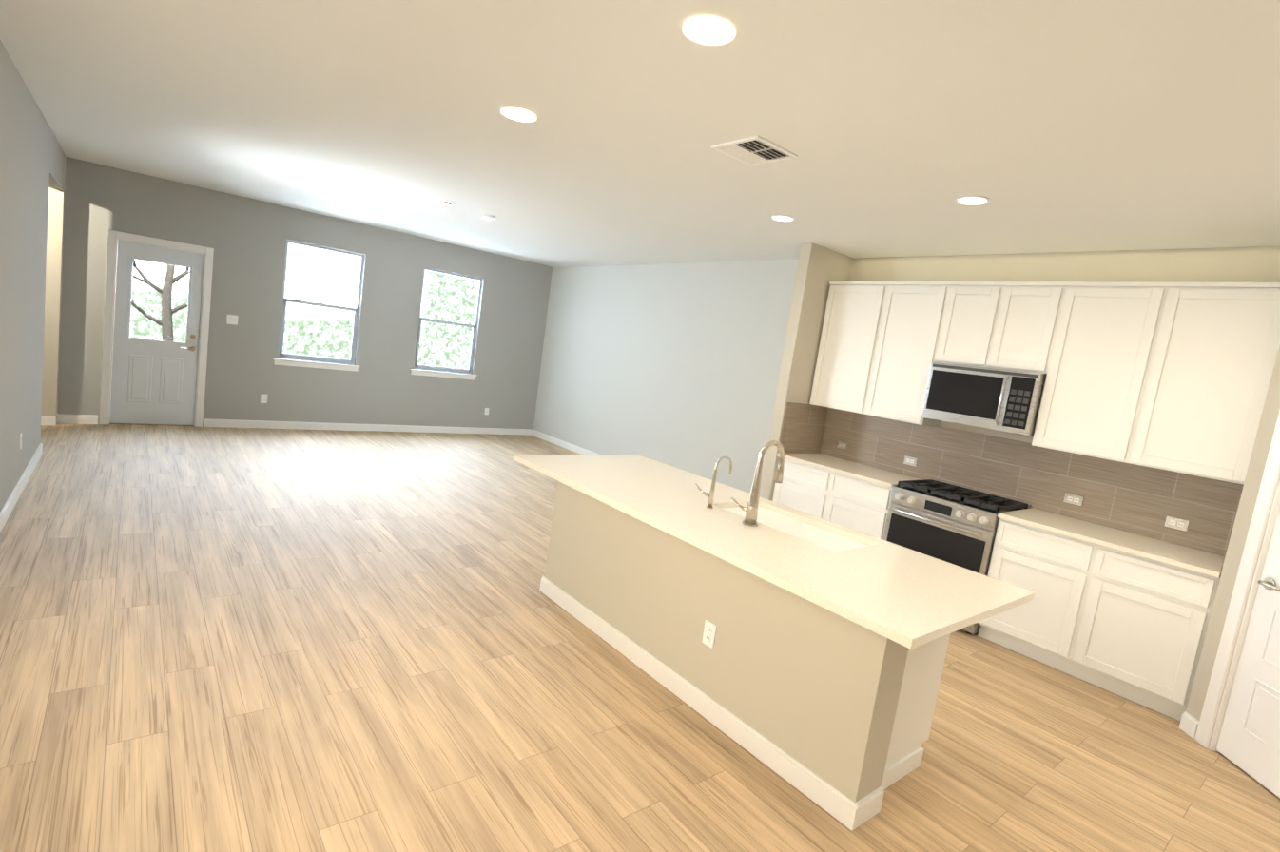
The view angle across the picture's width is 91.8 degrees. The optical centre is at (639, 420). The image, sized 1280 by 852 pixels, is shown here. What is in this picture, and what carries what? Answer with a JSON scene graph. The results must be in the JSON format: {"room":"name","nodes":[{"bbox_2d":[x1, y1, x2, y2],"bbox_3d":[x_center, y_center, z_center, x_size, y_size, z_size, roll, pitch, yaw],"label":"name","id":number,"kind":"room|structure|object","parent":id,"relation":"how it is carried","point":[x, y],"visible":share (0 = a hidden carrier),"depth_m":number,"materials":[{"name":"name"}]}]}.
{"room":"kitchen","nodes":[
{"label":"kitchen","id":0,"kind":"room"},
{"bbox_2d":[0,39,66,511],"bbox_3d":[-3.061,-0.475,2.686,0.120,2.860,10.460,3,8,-39],"label":"wall","id":1,"kind":"structure","parent":0,"point":[32,170],"depth_m":4.51,"materials":[{"name":"grey paint"}]},
{"bbox_2d":[19,432,21,449],"bbox_3d":[-4.573,0.152,4.584,0.009,0.115,0.072,3,8,-39],"label":"electrical outlet","id":2,"kind":"object","parent":1,"relation":"attached to","point":[20,446],"visible":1,"depth_m":4.56,"materials":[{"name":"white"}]},
{"bbox_2d":[0,443,42,532],"bbox_3d":[-2.749,1.012,2.327,0.016,0.100,8.766,3,8,-39],"label":"baseboard","id":3,"kind":"structure","parent":1,"relation":"attached to","point":[8,508],"depth_m":4.53,"materials":[{"name":"white"}]},
{"bbox_2d":[57,156,552,428],"bbox_3d":[-4.772,-1.322,8.026,8.230,2.860,0.120,3,8,-39],"label":"wall","id":4,"kind":"structure","parent":0,"point":[244,238],"depth_m":8.11,"materials":[{"name":"grey paint"}]},
{"bbox_2d":[40,413,98,425],"bbox_3d":[-7.095,-0.058,6.336,2.355,0.100,0.016,3,8,-39],"label":"baseboard","id":5,"kind":"structure","parent":4,"relation":"attached to","point":[61,417],"depth_m":6.93,"materials":[{"name":"white"}]},
{"bbox_2d":[109,239,203,426],"bbox_3d":[-5.699,-0.987,7.330,0.792,2.096,0.147,3,8,-39],"label":"entry door","id":6,"kind":"structure","parent":4,"relation":"in","point":[153,381],"depth_m":7.33,"materials":[{"name":"white paint"}]},
{"bbox_2d":[98,229,213,426],"bbox_3d":[-5.696,-1.031,7.329,0.970,2.185,0.138,3,8,-39],"label":"door frame","id":7,"kind":"structure","parent":4,"relation":"attached to","point":[108,320],"depth_m":7.11,"materials":[{"name":"white wood"}]},
{"bbox_2d":[226,314,238,325],"bbox_3d":[-5.069,-1.258,7.714,0.118,0.115,0.011,3,8,-39],"label":"light switch","id":8,"kind":"object","parent":4,"relation":"attached to","point":[231,319],"visible":1,"depth_m":7.71,"materials":[{"name":"white plastic"}]},
{"bbox_2d":[260,394,267,403],"bbox_3d":[-4.896,-0.289,8.077,0.072,0.115,0.009,3,8,-39],"label":"electrical outlet","id":9,"kind":"object","parent":4,"relation":"attached to","point":[263,398],"visible":1,"depth_m":8.07,"materials":[{"name":"white plastic"}]},
{"bbox_2d":[272,239,364,371],"bbox_3d":[-4.284,-1.516,8.350,1.060,1.615,0.135,3,8,-39],"label":"window","id":10,"kind":"structure","parent":4,"relation":"in","point":[313,363],"depth_m":8.37,"materials":[{"name":"grey plastic"}]},
{"bbox_2d":[203,418,532,435],"bbox_3d":[-3.648,0.109,9.178,4.605,0.100,0.016,3,8,-39],"label":"baseboard","id":11,"kind":"structure","parent":4,"relation":"attached to","point":[207,422],"depth_m":8.83,"materials":[{"name":"white"}]},
{"bbox_2d":[409,267,482,380],"bbox_3d":[-2.926,-1.455,9.468,1.040,1.585,0.135,3,8,-39],"label":"window","id":12,"kind":"structure","parent":4,"relation":"in","point":[445,373],"depth_m":9.51,"materials":[{"name":"grey plastic"}]},
{"bbox_2d":[484,407,488,414],"bbox_3d":[-2.486,-0.152,10.069,0.072,0.115,0.009,3,8,-39],"label":"electrical outlet","id":13,"kind":"object","parent":4,"relation":"attached to","point":[486,411],"visible":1,"depth_m":10.06,"materials":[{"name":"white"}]},
{"bbox_2d":[0,423,1279,851],"bbox_3d":[-1.728,1.047,4.197,8.230,0.100,10.580,3,8,-39],"label":"floor","id":14,"kind":"structure","parent":0,"point":[249,640],"depth_m":2.91,"materials":[{"name":"brown wood"}]},
{"bbox_2d":[539,481,949,831],"bbox_3d":[0.414,0.929,3.464,0.745,0.892,2.392,3,8,-39],"label":"kitchen island","id":15,"kind":"object","parent":14,"relation":"on","point":[824,658],"depth_m":2.78,"materials":[{"name":"beige paint"}]},
{"bbox_2d":[701,620,717,648],"bbox_3d":[0.333,1.028,2.989,0.009,0.115,0.072,3,8,-39],"label":"outlet","id":16,"kind":"object","parent":15,"relation":"attached to","point":[709,632],"visible":1,"depth_m":2.98,"materials":[{"name":"white plastic"}]},
{"bbox_2d":[513,454,989,652],"bbox_3d":[0.231,0.473,3.113,0.550,0.032,2.650,3,8,-39],"label":"island countertop","id":17,"kind":"structure","parent":15,"relation":"on","point":[911,615],"depth_m":2.60,"materials":[{"name":"beige stone"}]},
{"bbox_2d":[695,455,732,508],"bbox_3d":[0.392,0.314,3.301,0.146,0.282,0.127,3,8,-39],"label":"filter faucet","id":18,"kind":"object","parent":17,"relation":"on","point":[710,495],"visible":1,"depth_m":3.23,"materials":[{"name":"silver metal"}]},
{"bbox_2d":[731,440,785,526],"bbox_3d":[0.597,0.294,3.094,0.225,0.424,0.166,3,8,-39],"label":"faucet","id":19,"kind":"object","parent":17,"relation":"on","point":[751,513],"visible":1,"depth_m":3.01,"materials":[{"name":"silver metal"}]},
{"bbox_2d":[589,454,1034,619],"bbox_3d":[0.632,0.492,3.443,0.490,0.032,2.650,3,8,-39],"label":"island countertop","id":20,"kind":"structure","parent":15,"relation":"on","point":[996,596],"depth_m":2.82,"materials":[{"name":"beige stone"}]},
{"bbox_2d":[718,504,871,549],"bbox_3d":[0.758,0.654,3.210,0.424,0.223,0.804,3,8,-39],"label":"sink","id":21,"kind":"object","parent":20,"relation":"in","point":[820,535],"depth_m":3.23,"materials":[{"name":"white ceramic"}]},
{"bbox_2d":[772,457,821,515],"bbox_3d":[1.688,0.841,5.833,0.650,0.892,0.647,3,8,-39],"label":"base cabinet","id":22,"kind":"object","parent":14,"relation":"on","point":[798,489],"depth_m":5.65,"materials":[{"name":"white wood"}]},
{"bbox_2d":[814,468,892,539],"bbox_3d":[1.999,0.928,5.451,0.650,0.892,0.648,3,8,-39],"label":"base cabinet","id":23,"kind":"object","parent":14,"relation":"on","point":[861,506],"depth_m":5.22,"materials":[{"name":"white wood"}]},
{"bbox_2d":[776,453,926,487],"bbox_3d":[1.900,0.430,5.583,0.671,0.032,1.148,3,8,-39],"label":"countertop","id":24,"kind":"structure","parent":23,"relation":"on","point":[873,475],"depth_m":5.47,"materials":[{"name":"beige stone"}]},
{"bbox_2d":[882,479,1031,634],"bbox_3d":[2.418,1.022,4.867,0.706,0.955,0.782,3,8,-39],"label":"range","id":25,"kind":"object","parent":14,"relation":"on","point":[951,523],"visible":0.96,"depth_m":4.64,"materials":[{"name":"silver metal"}]},
{"bbox_2d":[977,518,1080,665],"bbox_3d":[2.898,1.181,4.345,0.650,0.892,0.652,3,8,-39],"label":"base cabinet","id":26,"kind":"object","parent":14,"relation":"on","point":[1038,562],"depth_m":4.18,"materials":[{"name":"white wood"}]},
{"bbox_2d":[1049,541,1220,720],"bbox_3d":[3.212,1.269,3.960,0.650,0.892,0.653,3,8,-39],"label":"base cabinet","id":27,"kind":"object","parent":14,"relation":"on","point":[1124,613],"depth_m":3.74,"materials":[{"name":"white wood"}]},
{"bbox_2d":[997,507,1223,579],"bbox_3d":[3.111,0.770,4.094,0.671,0.032,1.158,3,8,-39],"label":"countertop","id":28,"kind":"structure","parent":27,"relation":"on","point":[1122,541],"depth_m":3.97,"materials":[{"name":"beige stone"}]},
{"bbox_2d":[0,0,1279,267],"bbox_3d":[-1.315,-1.866,3.867,8.230,0.100,10.580,3,8,-39],"label":"ceiling","id":29,"kind":"structure","parent":0,"point":[898,127],"depth_m":3.13,"materials":[{"name":"white paint"}]},
{"bbox_2d":[482,213,495,219],"bbox_3d":[-1.577,-2.130,6.487,0.138,0.036,0.138,3,8,-39],"label":"smoke detector","id":30,"kind":"object","parent":29,"relation":"attached to","point":[488,217],"visible":1,"depth_m":6.45,"materials":[{"name":"white plastic"}]},
{"bbox_2d":[501,107,536,122],"bbox_3d":[-0.657,-1.659,3.363,0.190,0.010,0.190,3,8,-39],"label":"recessed light","id":31,"kind":"object","parent":29,"relation":"in","point":[518,114],"visible":1,"depth_m":3.35,"materials":[{"name":"white plastic"}]},
{"bbox_2d":[682,16,735,45],"bbox_3d":[0.249,-1.403,2.234,0.190,0.010,0.190,3,8,-39],"label":"recessed light","id":32,"kind":"object","parent":29,"relation":"in","point":[709,30],"visible":1,"depth_m":2.22,"materials":[{"name":"white plastic"}]},
{"bbox_2d":[710,135,797,166],"bbox_3d":[0.628,-1.480,3.415,0.340,0.015,0.340,3,8,-39],"label":"ceiling vent","id":33,"kind":"object","parent":29,"relation":"in","point":[754,150],"visible":1,"depth_m":3.40,"materials":[{"name":"white metal"}]},
{"bbox_2d":[770,214,795,221],"bbox_3d":[1.109,-1.574,4.819,0.190,0.010,0.190,3,8,-39],"label":"recessed light","id":34,"kind":"object","parent":29,"relation":"in","point":[783,218],"visible":0.96,"depth_m":4.79,"materials":[{"name":"white plastic"}]},
{"bbox_2d":[954,194,989,205],"bbox_3d":[1.997,-1.324,3.727,0.190,0.010,0.190,3,8,-39],"label":"recessed light","id":35,"kind":"object","parent":29,"relation":"in","point":[971,200],"visible":0.98,"depth_m":3.71,"materials":[{"name":"white plastic"}]},
{"bbox_2d":[759,242,853,501],"bbox_3d":[1.576,-0.195,6.012,0.680,2.860,0.120,3,8,-39],"label":"wall","id":36,"kind":"structure","parent":0,"point":[819,267],"depth_m":5.79,"materials":[{"name":"beige paint"}]},
{"bbox_2d":[532,246,1279,551],"bbox_3d":[1.642,-0.248,6.564,0.120,2.860,10.460,3,8,-39],"label":"wall","id":37,"kind":"structure","parent":0,"point":[675,364],"depth_m":7.57,"materials":[{"name":"beige paint"}]},
{"bbox_2d":[532,429,598,454],"bbox_3d":[-0.126,0.680,8.546,0.016,0.100,5.560,3,8,-39],"label":"baseboard","id":38,"kind":"structure","parent":37,"relation":"attached to","point":[552,439],"depth_m":9.90,"materials":[{"name":"white"}]},
{"bbox_2d":[809,280,877,411],"bbox_3d":[2.030,-0.675,5.746,0.345,1.170,0.650,3,8,-39],"label":"upper cabinet","id":39,"kind":"object","parent":37,"relation":"attached to","point":[843,341],"depth_m":5.70,"materials":[{"name":"white wood"}]},
{"bbox_2d":[851,281,957,426],"bbox_3d":[2.355,-0.583,5.346,0.345,1.170,0.682,3,8,-39],"label":"upper cabinet","id":40,"kind":"object","parent":37,"relation":"attached to","point":[908,330],"depth_m":5.25,"materials":[{"name":"white wood"}]},
{"bbox_2d":[942,281,991,366],"bbox_3d":[2.708,-0.750,4.928,0.345,0.650,0.478,3,8,-39],"label":"upper cabinet","id":41,"kind":"object","parent":37,"relation":"attached to","point":[969,302],"depth_m":4.86,"materials":[{"name":"white wood"}]},
{"bbox_2d":[777,402,1243,571],"bbox_3d":[2.537,0.407,4.817,0.668,0.609,3.106,3,8,-39],"label":"tile backsplash","id":42,"kind":"structure","parent":37,"relation":"attached to","point":[1139,499],"depth_m":4.74,"materials":[{"name":"tile"}]},
{"bbox_2d":[836,440,848,449],"bbox_3d":[1.965,0.235,6.021,0.009,0.072,0.115,3,8,-39],"label":"outlet","id":43,"kind":"object","parent":42,"relation":"attached to","point":[842,445],"visible":1,"depth_m":6.02,"materials":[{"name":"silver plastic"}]},
{"bbox_2d":[903,455,917,465],"bbox_3d":[2.394,0.356,5.494,0.009,0.072,0.115,3,8,-39],"label":"outlet","id":44,"kind":"object","parent":42,"relation":"attached to","point":[909,460],"visible":1,"depth_m":5.49,"materials":[{"name":"white plastic"}]},
{"bbox_2d":[1063,492,1083,505],"bbox_3d":[3.171,0.574,4.539,0.009,0.072,0.115,3,8,-39],"label":"outlet","id":45,"kind":"object","parent":42,"relation":"attached to","point":[1074,499],"visible":1,"depth_m":4.54,"materials":[{"name":"white plastic"}]},
{"bbox_2d":[1164,515,1189,531],"bbox_3d":[3.537,0.677,4.088,0.009,0.072,0.115,3,8,-39],"label":"outlet","id":46,"kind":"object","parent":42,"relation":"attached to","point":[1176,523],"visible":1,"depth_m":4.09,"materials":[{"name":"white plastic"}]},
{"bbox_2d":[972,281,1067,375],"bbox_3d":[2.917,-0.691,4.671,0.345,0.650,0.478,3,8,-39],"label":"upper cabinet","id":47,"kind":"object","parent":37,"relation":"attached to","point":[1018,328],"depth_m":4.56,"materials":[{"name":"white wood"}]},
{"bbox_2d":[920,362,1046,436],"bbox_3d":[2.694,-0.177,4.828,0.452,0.450,0.800,3,8,-39],"label":"microwave","id":48,"kind":"object","parent":47,"relation":"attached to","point":[1002,400],"visible":1,"depth_m":4.67,"materials":[{"name":"silver metal"}]},
{"bbox_2d":[1031,281,1151,459],"bbox_3d":[3.205,-0.344,4.302,0.345,1.170,0.707,3,8,-39],"label":"upper cabinet","id":49,"kind":"object","parent":37,"relation":"attached to","point":[1083,394],"depth_m":4.22,"materials":[{"name":"white wood"}]},
{"bbox_2d":[1109,281,1279,484],"bbox_3d":[3.539,-0.251,3.892,0.345,1.170,0.650,3,8,-39],"label":"upper cabinet","id":50,"kind":"object","parent":37,"relation":"attached to","point":[1173,376],"depth_m":3.78,"materials":[{"name":"white wood"}]},
{"bbox_2d":[1185,345,1279,746],"bbox_3d":[3.709,0.478,2.736,1.504,2.860,1.550,3,8,-39],"label":"wall","id":51,"kind":"structure","parent":0,"point":[1238,535],"depth_m":3.37,"materials":[{"name":"beige paint"}]},
{"bbox_2d":[1194,410,1279,752],"bbox_3d":[3.231,0.744,2.820,0.138,2.185,0.970,9,6,5],"label":"door frame","id":52,"kind":"structure","parent":51,"relation":"attached to","point":[1266,495],"depth_m":3.28,"materials":[{"name":"white wood"}]},
{"bbox_2d":[1215,504,1279,797],"bbox_3d":[3.215,0.780,2.825,0.586,2.084,0.586,3,8,-39],"label":"pantry door","id":53,"kind":"structure","parent":51,"relation":"in","point":[1249,741],"depth_m":3.16,"materials":[{"name":"white wood"}]},
{"label":"outside","id":54,"kind":"structure","parent":0,"visible":0},
{"bbox_2d":[109,243,478,419],"bbox_3d":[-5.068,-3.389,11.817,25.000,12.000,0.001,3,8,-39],"label":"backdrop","id":55,"kind":"structure","parent":54,"point":[311,313],"depth_m":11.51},
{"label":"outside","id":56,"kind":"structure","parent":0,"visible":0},
{"bbox_2d":[131,258,189,341],"bbox_3d":[-6.974,-2.061,9.397,2.617,3.597,0.665,3,8,-39],"label":"tree","id":57,"kind":"object","parent":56,"point":[167,287],"depth_m":9.29,"materials":[{"name":"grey plant"}]}
]}

